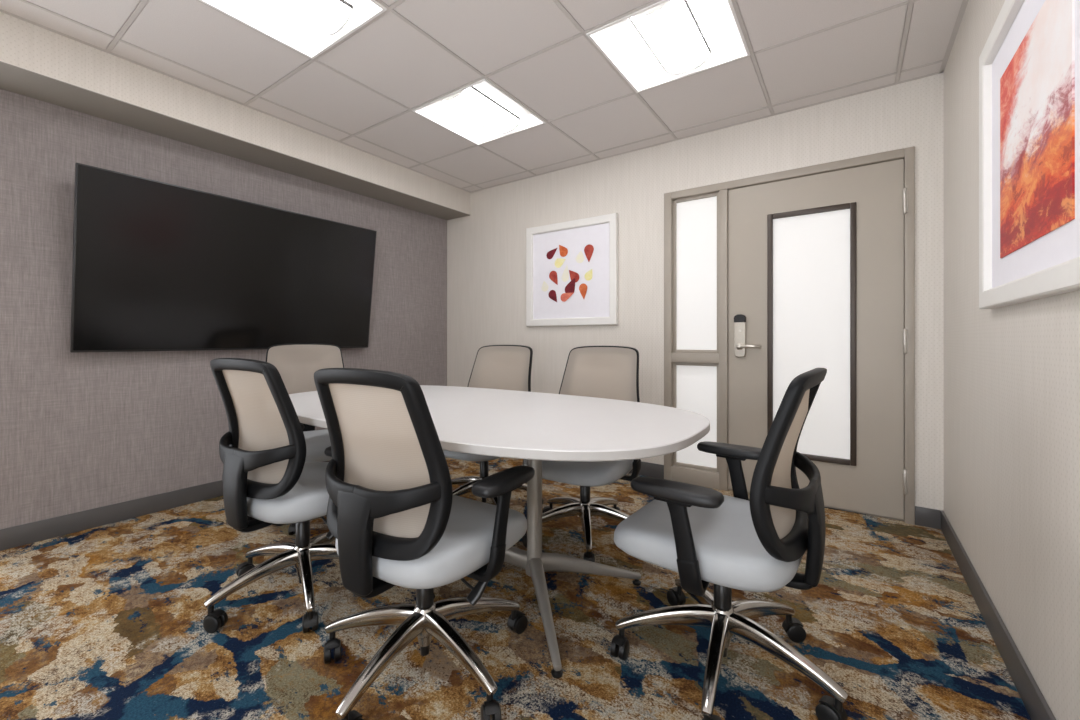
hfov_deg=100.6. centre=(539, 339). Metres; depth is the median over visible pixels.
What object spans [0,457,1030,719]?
floor
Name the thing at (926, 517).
baseboard
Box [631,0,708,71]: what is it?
diffuser
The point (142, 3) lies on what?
ceiling grid
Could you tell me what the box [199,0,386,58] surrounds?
ceiling light
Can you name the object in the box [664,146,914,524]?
trim
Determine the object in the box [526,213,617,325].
framed picture
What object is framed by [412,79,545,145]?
ceiling light
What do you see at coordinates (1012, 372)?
wall
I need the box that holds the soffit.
[0,12,469,219]
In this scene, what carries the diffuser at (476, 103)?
attached to the ceiling light at (480, 112)
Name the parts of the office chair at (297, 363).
backrest, backrest frame, seat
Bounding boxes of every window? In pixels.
[673,192,718,352]
[673,362,718,471]
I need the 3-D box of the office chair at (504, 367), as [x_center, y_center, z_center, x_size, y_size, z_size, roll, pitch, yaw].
[-0.335,0.521,2.697,0.660,0.972,0.653,0,0,29]
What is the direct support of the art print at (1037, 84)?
attached to the framed picture at (1029, 60)
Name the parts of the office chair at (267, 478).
backrest, backrest frame, seat, lever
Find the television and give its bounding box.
[70,163,376,352]
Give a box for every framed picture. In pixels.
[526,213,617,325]
[979,0,1079,308]
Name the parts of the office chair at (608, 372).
seat, backrest, backrest frame, armrest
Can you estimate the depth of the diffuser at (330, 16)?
1.95 m
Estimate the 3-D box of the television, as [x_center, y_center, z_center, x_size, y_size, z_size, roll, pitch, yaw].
[-1.882,-0.405,2.975,0.180,0.947,1.714,0,0,35]
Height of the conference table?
0.718 m
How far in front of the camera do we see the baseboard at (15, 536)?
2.43 m
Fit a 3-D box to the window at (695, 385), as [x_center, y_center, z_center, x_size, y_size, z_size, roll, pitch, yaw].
[1.093,0.532,3.137,0.324,0.740,0.029,0,0,35]
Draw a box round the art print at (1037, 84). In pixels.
[1000,0,1074,257]
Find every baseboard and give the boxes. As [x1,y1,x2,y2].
[0,461,328,550]
[629,461,940,528]
[941,510,1055,719]
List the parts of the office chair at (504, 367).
seat, backrest, backrest frame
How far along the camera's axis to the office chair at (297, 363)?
2.73 m
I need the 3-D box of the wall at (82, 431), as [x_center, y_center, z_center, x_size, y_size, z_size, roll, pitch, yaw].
[-1.850,-0.253,3.273,0.100,2.521,3.270,0,0,35]
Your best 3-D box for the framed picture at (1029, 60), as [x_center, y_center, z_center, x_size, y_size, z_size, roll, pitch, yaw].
[1.293,-0.548,1.187,0.034,0.885,0.925,0,0,35]
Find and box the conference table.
[289,385,709,678]
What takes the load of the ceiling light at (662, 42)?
attached to the ceiling
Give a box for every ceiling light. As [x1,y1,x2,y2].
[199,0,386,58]
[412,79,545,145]
[586,0,749,92]
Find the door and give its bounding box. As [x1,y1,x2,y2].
[728,159,907,518]
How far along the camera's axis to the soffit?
2.53 m
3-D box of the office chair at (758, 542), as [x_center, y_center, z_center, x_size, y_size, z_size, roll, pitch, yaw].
[0.569,0.544,1.373,0.630,0.927,0.648,0,0,38]
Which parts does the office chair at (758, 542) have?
armrest, seat, armrest, backrest frame, backrest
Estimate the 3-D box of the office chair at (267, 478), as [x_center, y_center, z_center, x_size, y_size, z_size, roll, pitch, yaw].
[-0.955,0.537,1.794,0.649,0.941,0.643,0,0,31]
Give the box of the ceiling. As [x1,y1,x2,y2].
[0,0,962,191]
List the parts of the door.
lock plate, handle, pane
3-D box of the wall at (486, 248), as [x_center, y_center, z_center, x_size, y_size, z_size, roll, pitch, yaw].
[0.636,-0.253,3.490,3.738,2.521,0.120,0,0,35]
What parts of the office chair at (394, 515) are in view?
backrest, backrest frame, seat, lever, armrest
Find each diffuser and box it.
[271,0,350,32]
[444,88,518,132]
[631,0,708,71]
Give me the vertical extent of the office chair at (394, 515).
0.931 m
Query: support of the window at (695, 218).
in the wall at (486, 248)
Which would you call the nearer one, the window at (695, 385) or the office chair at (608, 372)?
the office chair at (608, 372)
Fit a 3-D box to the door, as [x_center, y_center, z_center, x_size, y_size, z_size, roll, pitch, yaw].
[1.630,-0.001,2.716,0.926,1.989,0.118,0,0,35]
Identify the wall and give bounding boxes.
[0,89,446,528]
[447,73,943,510]
[944,0,1079,719]
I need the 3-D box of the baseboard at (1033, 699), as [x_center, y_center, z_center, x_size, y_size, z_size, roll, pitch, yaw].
[0.873,0.957,0.563,0.012,0.101,4.420,0,0,35]
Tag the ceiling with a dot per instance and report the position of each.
(388, 56)
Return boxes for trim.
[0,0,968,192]
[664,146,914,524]
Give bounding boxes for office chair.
[203,358,338,632]
[248,343,343,534]
[314,368,534,719]
[443,345,542,504]
[522,346,640,561]
[610,368,847,719]

